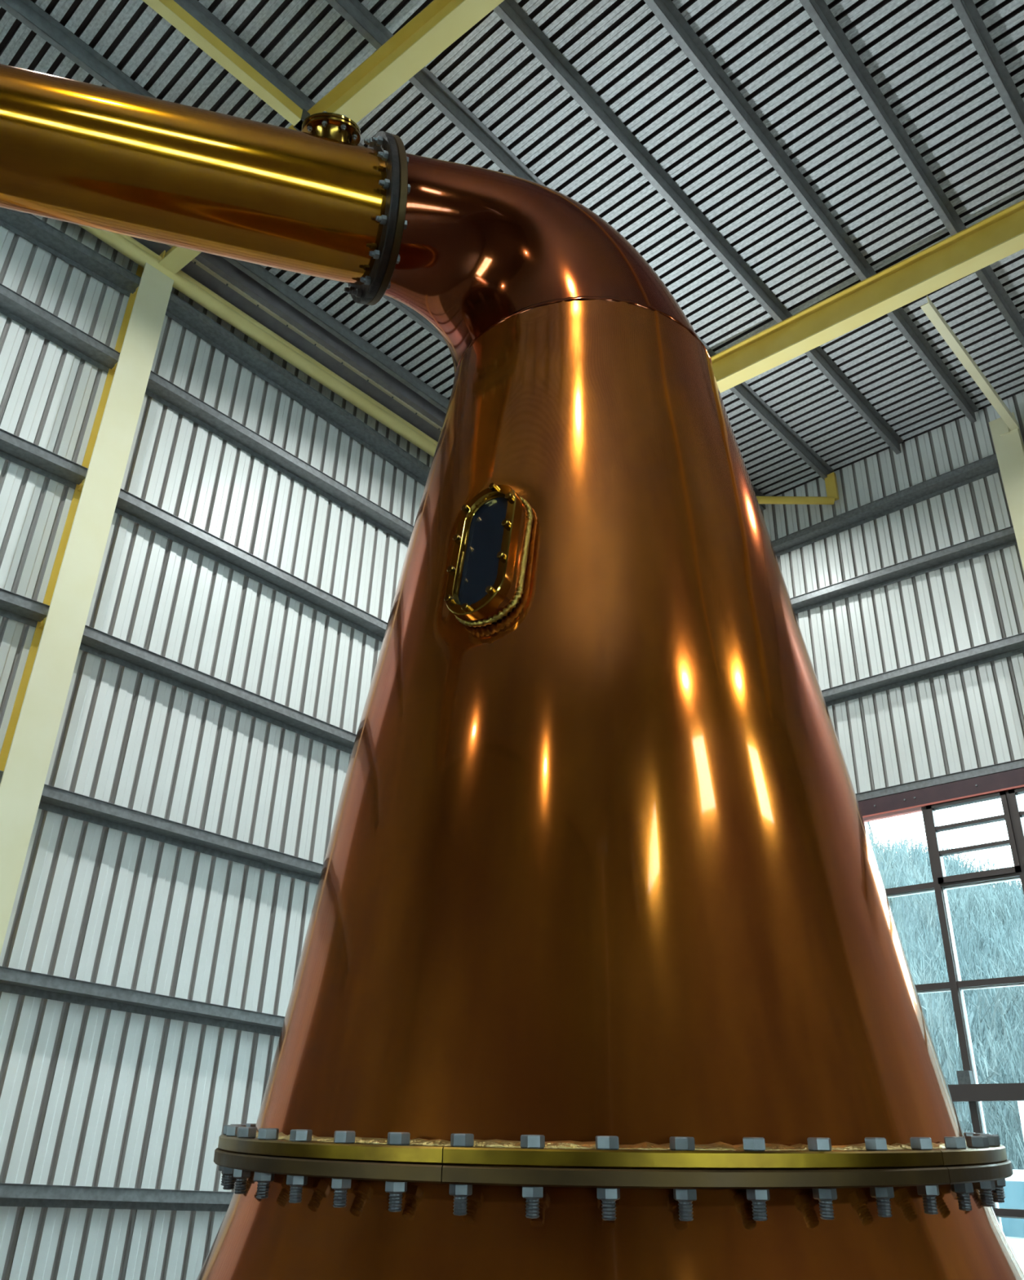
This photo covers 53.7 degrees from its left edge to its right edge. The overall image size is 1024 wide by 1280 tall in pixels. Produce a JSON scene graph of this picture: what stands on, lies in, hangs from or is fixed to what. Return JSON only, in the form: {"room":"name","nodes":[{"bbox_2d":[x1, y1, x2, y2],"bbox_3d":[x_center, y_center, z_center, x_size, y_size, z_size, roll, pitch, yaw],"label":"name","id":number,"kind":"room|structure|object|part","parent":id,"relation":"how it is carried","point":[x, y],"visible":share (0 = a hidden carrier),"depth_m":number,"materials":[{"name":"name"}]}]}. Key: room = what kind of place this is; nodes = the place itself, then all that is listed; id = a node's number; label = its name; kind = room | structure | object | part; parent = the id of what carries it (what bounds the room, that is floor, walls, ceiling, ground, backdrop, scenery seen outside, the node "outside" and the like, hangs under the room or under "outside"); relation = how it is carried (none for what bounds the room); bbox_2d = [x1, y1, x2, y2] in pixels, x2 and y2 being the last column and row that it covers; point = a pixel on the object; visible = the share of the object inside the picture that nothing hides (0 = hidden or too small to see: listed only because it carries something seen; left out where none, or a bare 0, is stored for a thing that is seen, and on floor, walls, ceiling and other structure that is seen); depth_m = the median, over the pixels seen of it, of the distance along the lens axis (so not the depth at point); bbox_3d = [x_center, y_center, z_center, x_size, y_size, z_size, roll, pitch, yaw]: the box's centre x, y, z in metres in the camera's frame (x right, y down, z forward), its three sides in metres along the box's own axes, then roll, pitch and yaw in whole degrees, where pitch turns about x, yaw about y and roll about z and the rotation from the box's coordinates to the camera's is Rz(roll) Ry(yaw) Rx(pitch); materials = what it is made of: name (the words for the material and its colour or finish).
{"room":"processing plant","nodes":[
{"label":"processing plant","id":0,"kind":"room"},
{"bbox_2d":[0,213,433,1279],"bbox_3d":[-6.644,-0.937,7.712,0.140,11.550,26.246,-22,-36,38],"label":"wall","id":1,"kind":"structure","parent":0,"point":[91,1096],"depth_m":10.35,"materials":[{"name":"grey metal"}]},
{"bbox_2d":[132,236,445,441],"bbox_3d":[-1.998,-3.613,14.078,0.465,0.297,12.200,-22,-36,38],"label":"roof beam","id":2,"kind":"structure","parent":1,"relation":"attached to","point":[296,336],"depth_m":13.25,"materials":[{"name":"beige metal"}]},
{"bbox_2d":[0,0,1023,496],"bbox_3d":[0.210,-8.778,4.520,18.700,0.150,25.800,-22,-36,38],"label":"ceiling","id":3,"kind":"structure","parent":0,"point":[921,55],"depth_m":10.79,"materials":[{"name":"grey metal"}]},
{"bbox_2d":[644,0,979,422],"bbox_3d":[1.197,-6.069,9.298,0.135,0.185,16.020,-22,-36,38],"label":"purlin","id":4,"kind":"structure","parent":3,"relation":"attached to","point":[665,11],"depth_m":11.02,"materials":[{"name":"metal"}]},
{"bbox_2d":[800,0,1023,347],"bbox_3d":[1.984,-6.381,8.643,0.135,0.185,16.020,-22,-36,38],"label":"purlin","id":5,"kind":"structure","parent":3,"relation":"attached to","point":[819,11],"depth_m":10.62,"materials":[{"name":"metal"}]},
{"bbox_2d":[951,0,1023,141],"bbox_3d":[2.741,-6.682,8.013,0.135,0.185,16.020,-22,-36,38],"label":"purlin","id":6,"kind":"structure","parent":3,"relation":"attached to","point":[967,11],"depth_m":9.84,"materials":[{"name":"metal"}]},
{"bbox_2d":[761,391,1023,793],"bbox_3d":[8.664,0.884,10.156,18.600,11.550,0.120,-22,-36,38],"label":"wall","id":7,"kind":"structure","parent":0,"point":[972,717],"depth_m":14.01,"materials":[{"name":"grey metal"}]},
{"bbox_2d":[858,768,1023,1229],"bbox_3d":[5.485,4.433,11.182,7.200,6.000,0.260,-22,-36,38],"label":"window","id":8,"kind":"structure","parent":7,"relation":"in","point":[1007,786],"depth_m":12.04,"materials":[{"name":"red"}]},
{"bbox_3d":[5.592,2.893,12.045,7.000,0.035,0.070,-22,-36,38],"label":"transom sill","id":9,"kind":"part","parent":8,"relation":"part of","materials":[{"name":"white metal"}]},
{"bbox_3d":[5.555,3.930,11.505,7.000,0.035,0.070,-22,-36,38],"label":"transom sill","id":10,"kind":"part","parent":8,"relation":"part of","materials":[{"name":"white metal"}]},
{"bbox_3d":[5.577,2.394,12.231,0.960,0.990,0.110,-22,-36,38],"label":"louvre frame","id":11,"kind":"part","parent":8,"relation":"part of","materials":[{"name":"grey metal"}]},
{"bbox_3d":[5.414,4.870,10.888,7.200,0.170,0.100,-22,-36,38],"label":"rail","id":12,"kind":"part","parent":8,"relation":"part of","materials":[{"name":"grey metal"}]},
{"bbox_3d":[5.482,5.970,10.445,7.000,0.035,0.070,-22,-36,38],"label":"transom sill","id":13,"kind":"part","parent":8,"relation":"part of","materials":[{"name":"white metal"}]},
{"bbox_3d":[6.312,2.102,11.619,0.960,0.990,0.110,-22,-36,38],"label":"louvre frame","id":14,"kind":"part","parent":8,"relation":"part of","materials":[{"name":"grey"}]},
{"bbox_3d":[-0.271,1.465,-0.959,19.080,0.300,26.050,-22,-36,38],"label":"floor","id":15,"kind":"structure","parent":0,"visible":0},
{"bbox_2d":[0,249,173,955],"bbox_3d":[-4.355,0.335,9.457,0.370,11.050,0.500,-22,-36,38],"label":"steel column","id":16,"kind":"structure","parent":15,"relation":"on","point":[31,734],"depth_m":9.80,"materials":[{"name":"yellow metal"}]},
{"bbox_2d":[0,770,3,782],"bbox_3d":[-6.400,0.311,7.128,0.210,0.245,5.522,-22,-36,38],"label":"beam","id":17,"kind":"structure","parent":16,"relation":"attached to","point":[1,771],"depth_m":8.87,"materials":[{"name":"metal"}]},
{"bbox_2d":[0,587,49,627],"bbox_3d":[-6.348,-1.121,7.873,0.210,0.355,5.526,-22,-36,38],"label":"beam","id":18,"kind":"structure","parent":16,"relation":"attached to","point":[13,606],"depth_m":9.54,"materials":[{"name":"metal"}]},
{"bbox_2d":[0,428,88,488],"bbox_3d":[-6.296,-2.549,8.616,0.210,0.375,5.526,-22,-36,38],"label":"beam","id":19,"kind":"structure","parent":16,"relation":"attached to","point":[19,451],"depth_m":10.13,"materials":[{"name":"metal"}]},
{"bbox_2d":[0,283,119,373],"bbox_3d":[-6.244,-4.030,9.385,0.210,0.175,5.520,-22,-36,38],"label":"beam","id":20,"kind":"structure","parent":16,"relation":"attached to","point":[16,307],"depth_m":10.71,"materials":[{"name":"metal"}]},
{"bbox_2d":[0,207,141,297],"bbox_3d":[-6.212,-4.881,9.829,0.210,0.555,5.532,-22,-36,38],"label":"beam","id":21,"kind":"structure","parent":16,"relation":"attached to","point":[28,226],"depth_m":11.15,"materials":[{"name":"metal"}]},
{"bbox_2d":[0,1182,234,1212],"bbox_3d":[-2.616,5.195,9.347,0.210,0.290,5.604,-22,-36,38],"label":"beam","id":22,"kind":"structure","parent":16,"relation":"attached to","point":[11,1194],"depth_m":8.58,"materials":[{"name":"metal"}]},
{"bbox_2d":[0,966,284,1036],"bbox_3d":[-2.566,3.805,10.070,0.210,0.305,5.604,-22,-36,38],"label":"beam","id":23,"kind":"structure","parent":16,"relation":"attached to","point":[16,981],"depth_m":9.23,"materials":[{"name":"metal"}]},
{"bbox_2d":[38,783,323,884],"bbox_3d":[-2.515,2.377,10.812,0.210,0.245,5.602,-22,-36,38],"label":"beam","id":24,"kind":"structure","parent":16,"relation":"attached to","point":[53,799],"depth_m":10.01,"materials":[{"name":"metal"}]},
{"bbox_2d":[79,625,356,754],"bbox_3d":[-2.463,0.936,11.562,0.210,0.255,5.603,-22,-36,38],"label":"beam","id":25,"kind":"structure","parent":16,"relation":"attached to","point":[95,642],"depth_m":10.83,"materials":[{"name":"metal"}]},
{"bbox_2d":[114,488,387,642],"bbox_3d":[-2.411,-0.518,12.318,0.210,0.235,5.602,-22,-36,38],"label":"beam","id":26,"kind":"structure","parent":16,"relation":"attached to","point":[129,505],"depth_m":11.68,"materials":[{"name":"metal"}]},
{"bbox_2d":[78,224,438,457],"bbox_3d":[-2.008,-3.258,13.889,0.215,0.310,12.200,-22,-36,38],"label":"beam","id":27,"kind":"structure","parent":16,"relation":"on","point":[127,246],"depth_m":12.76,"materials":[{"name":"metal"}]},
{"bbox_2d":[145,370,413,545],"bbox_3d":[-2.359,-1.963,13.070,0.210,0.215,5.602,-22,-36,38],"label":"beam","id":28,"kind":"structure","parent":16,"relation":"attached to","point":[158,388],"depth_m":12.49,"materials":[{"name":"metal"}]},
{"bbox_2d":[165,292,430,485],"bbox_3d":[-2.322,-2.988,13.602,0.210,0.345,5.605,-22,-36,38],"label":"beam","id":29,"kind":"structure","parent":16,"relation":"attached to","point":[180,311],"depth_m":13.09,"materials":[{"name":"metal"}]},
{"bbox_2d":[158,0,504,274],"bbox_3d":[2.732,-6.923,6.846,18.146,0.465,0.215,-19,-34,35],"label":"rafter","id":30,"kind":"object","parent":16,"relation":"on","point":[439,24],"visible":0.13,"depth_m":9.66,"materials":[{"name":"metal"}]},
{"bbox_2d":[0,0,447,345],"bbox_3d":[-2.178,-4.730,12.106,0.135,0.185,16.020,-22,-36,38],"label":"purlin","id":31,"kind":"structure","parent":30,"relation":"on","point":[26,11],"depth_m":10.08,"materials":[{"name":"metal"}]},
{"bbox_2d":[142,0,310,131],"bbox_3d":[-4.076,-6.237,8.287,0.140,0.155,5.861,-22,-36,38],"label":"strut","id":32,"kind":"object","parent":30,"relation":"attached to","point":[171,11],"visible":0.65,"depth_m":9.55,"materials":[{"name":"metal"}]},
{"bbox_3d":[-2.107,-5.206,10.134,0.140,0.155,0.080,-22,-36,38],"label":"plate","id":33,"kind":"part","parent":32,"relation":"part of","materials":[{"name":"metal"}]},
{"bbox_2d":[221,256,449,413],"bbox_3d":[-2.659,-4.284,12.970,0.080,0.190,15.200,-22,-36,38],"label":"eave purlin","id":34,"kind":"object","parent":30,"relation":"on","point":[258,273],"visible":0.44,"depth_m":13.29,"materials":[{"name":"metal"}]},
{"bbox_2d":[173,0,765,511],"bbox_3d":[-1.289,-5.083,11.365,0.135,0.185,16.020,-22,-36,38],"label":"purlin","id":35,"kind":"structure","parent":30,"relation":"on","point":[195,8],"depth_m":10.08,"materials":[{"name":"metal"}]},
{"bbox_2d":[325,0,835,479],"bbox_3d":[-0.436,-5.422,10.656,0.135,0.185,16.020,-22,-36,38],"label":"purlin","id":36,"kind":"structure","parent":30,"relation":"on","point":[353,11],"depth_m":10.75,"materials":[{"name":"metal"}]},
{"bbox_2d":[825,471,839,501],"bbox_3d":[4.924,-2.349,15.572,0.160,0.480,0.060,-22,-36,38],"label":"cleat","id":37,"kind":"object","parent":36,"relation":"attached to","point":[831,482],"visible":0.79,"depth_m":15.55,"materials":[{"name":"yellow metal"}]},
{"bbox_2d":[756,496,835,504],"bbox_3d":[2.744,-2.145,15.420,4.267,0.120,0.120,1,-27,2],"label":"brace","id":38,"kind":"object","parent":37,"relation":"attached to","point":[762,500],"visible":0.34,"depth_m":15.31,"materials":[{"name":"yellow metal"}]},
{"bbox_2d":[493,0,904,454],"bbox_3d":[0.384,-5.747,9.974,0.135,0.185,16.020,-22,-36,38],"label":"purlin","id":39,"kind":"structure","parent":30,"relation":"on","point":[514,16],"depth_m":11.24,"materials":[{"name":"metal"}]},
{"bbox_2d":[0,63,1023,1279],"bbox_3d":[-0.539,0.657,2.774,4.369,4.689,2.757,3,-27,-2],"label":"pot still","id":40,"kind":"object","parent":15,"relation":"on","point":[603,972],"visible":1,"depth_m":2.13,"materials":[{"name":"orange metal"}]},
{"bbox_3d":[-1.511,-1.438,2.862,2.276,0.419,0.419,3,-24,-24],"label":"lyne arm","id":41,"kind":"part","parent":40,"relation":"part of","materials":[{"name":"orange metal"}]},
{"bbox_3d":[-0.068,-0.220,2.504,0.126,0.344,0.001,-16,-40,32],"label":"sight glass","id":42,"kind":"part","parent":40,"relation":"part of","materials":[{"name":"glass"}]},
{"bbox_3d":[-0.069,-0.221,2.503,0.181,0.400,0.034,-16,-40,32],"label":"glass frame","id":43,"kind":"part","parent":40,"relation":"part of","materials":[{"name":"gold metal"}]},
{"bbox_3d":[0.207,1.993,2.097,2.760,1.615,2.760,-21,-32,38],"label":"pot","id":44,"kind":"part","parent":40,"relation":"part of","materials":[{"name":"orange metal"}]},
{"bbox_2d":[989,412,1023,570],"bbox_3d":[6.606,1.823,11.419,0.330,10.920,0.270,-22,-36,38],"label":"post","id":45,"kind":"object","parent":15,"relation":"on","point":[1009,445],"visible":0.86,"depth_m":13.47,"materials":[{"name":"beige metal"}]},
{"bbox_2d":[772,453,1000,556],"bbox_3d":[4.373,-1.528,15.752,6.450,0.165,0.210,-22,-36,38],"label":"beam","id":46,"kind":"structure","parent":45,"relation":"attached to","point":[987,466],"depth_m":14.78,"materials":[{"name":"metal"}]},
{"bbox_2d":[791,525,1017,613],"bbox_3d":[4.337,-0.543,15.240,6.454,0.325,0.210,-22,-36,38],"label":"beam","id":47,"kind":"structure","parent":45,"relation":"attached to","point":[1004,538],"depth_m":14.19,"materials":[{"name":"metal"}]},
{"bbox_2d":[822,632,1023,706],"bbox_3d":[4.286,0.893,14.493,6.450,0.185,0.210,-22,-36,38],"label":"beam","id":48,"kind":"structure","parent":45,"relation":"attached to","point":[1014,645],"depth_m":13.45,"materials":[{"name":"metal"}]},
{"bbox_2d":[855,758,1023,801],"bbox_3d":[6.349,1.465,12.001,12.200,0.165,0.210,-22,-36,38],"label":"beam","id":49,"kind":"structure","parent":45,"relation":"attached to","point":[1020,763],"depth_m":12.70,"materials":[{"name":"metal"}]},
{"bbox_2d":[920,295,1019,431],"bbox_3d":[5.805,-3.425,12.747,0.100,0.120,2.950,-22,-36,38],"label":"strut","id":50,"kind":"object","parent":45,"relation":"attached to","point":[930,308],"visible":1,"depth_m":12.61,"materials":[{"name":"beige metal"}]},
{"bbox_3d":[6.709,-2.867,13.779,0.120,0.180,0.080,-22,-36,38],"label":"strut seat","id":51,"kind":"part","parent":45,"relation":"part of","materials":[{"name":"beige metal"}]},
{"bbox_3d":[-0.313,2.475,13.294,0.370,11.050,0.500,-22,-36,38],"label":"steel column","id":52,"kind":"structure","parent":15,"relation":"on","visible":0},
{"bbox_2d":[711,199,1023,392],"bbox_3d":[6.535,-4.908,10.457,18.135,0.465,0.215,-20,-35,36],"label":"rafter","id":53,"kind":"object","parent":52,"relation":"on","point":[1001,235],"visible":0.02,"depth_m":12.09,"materials":[{"name":"metal"}]},
{"label":"outside","id":54,"kind":"structure","parent":0,"visible":0},
{"bbox_3d":[-13.600,-5.495,-13.727,120.000,0.620,80.000,-22,-36,38],"label":"yard","id":55,"kind":"structure","parent":54,"visible":0},
{"bbox_2d":[998,1169,1023,1271],"bbox_3d":[8.299,8.540,14.321,1.750,1.750,4.230,-22,-36,38],"label":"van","id":56,"kind":"object","parent":55,"relation":"on","point":[1013,1228],"visible":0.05,"depth_m":13.36,"materials":[{"name":"white paint"}]},
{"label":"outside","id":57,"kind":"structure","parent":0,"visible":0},
{"bbox_2d":[867,827,1023,1169],"bbox_3d":[17.435,11.393,35.958,75.000,16.667,50.000,-22,-36,38],"label":"hillside","id":58,"kind":"structure","parent":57,"point":[972,1015],"depth_m":30.82,"materials":[{"name":"green plant"}]},
{"bbox_2d":[865,822,920,903],"bbox_3d":[12.633,7.525,37.239,3.509,4.415,5.676,-22,-36,38],"label":"bare shrub","id":59,"kind":"object","parent":58,"relation":"on","point":[872,839],"visible":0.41,"depth_m":37.32,"materials":[{"name":"grey plant"}]},
{"bbox_2d":[901,924,963,1065],"bbox_3d":[10.640,8.982,25.918,2.093,3.785,2.620,-8,-29,19],"label":"bare shrub","id":60,"kind":"object","parent":58,"relation":"on","point":[928,1008],"visible":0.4,"depth_m":25.58,"materials":[{"name":"grey plant"}]},
{"bbox_2d":[895,831,972,952],"bbox_3d":[14.098,8.047,33.316,2.528,4.379,2.685,-7,-29,18],"label":"bare shrub","id":61,"kind":"object","parent":58,"relation":"on","point":[935,906],"visible":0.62,"depth_m":33.14,"materials":[{"name":"grey plant"}]},
{"bbox_2d":[924,992,1023,1132],"bbox_3d":[10.246,9.131,21.817,2.266,3.180,2.053,3,-27,-2],"label":"bare shrub","id":62,"kind":"object","parent":58,"relation":"on","point":[993,1076],"visible":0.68,"depth_m":21.83,"materials":[{"name":"grey plant"}]},
{"bbox_2d":[960,946,1023,1062],"bbox_3d":[12.384,9.037,25.462,1.861,3.181,3.205,-22,-36,38],"label":"bare shrub","id":63,"kind":"object","parent":58,"relation":"on","point":[997,1002],"visible":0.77,"depth_m":25.44,"materials":[{"name":"grey plant"}]},
{"bbox_2d":[983,1055,1023,1143],"bbox_3d":[10.385,9.047,19.675,2.590,2.667,1.295,3,-27,-2],"label":"bare shrub","id":64,"kind":"object","parent":58,"relation":"on","point":[997,1073],"visible":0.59,"depth_m":19.68,"materials":[{"name":"grey plant"}]},
{"bbox_2d":[991,920,1023,995],"bbox_3d":[14.204,8.657,26.806,2.467,3.290,2.907,10,-29,-15],"label":"bare shrub","id":65,"kind":"object","parent":58,"relation":"on","point":[1022,991],"visible":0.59,"depth_m":27.55,"materials":[{"name":"grey plant"}]},
{"bbox_2d":[1017,1101,1023,1138],"bbox_3d":[8.931,9.357,17.267,0.150,3.102,0.100,-22,-36,38],"label":"pole","id":66,"kind":"object","parent":58,"relation":"on","point":[1021,1104],"visible":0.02,"depth_m":17.76,"materials":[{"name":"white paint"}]}
]}

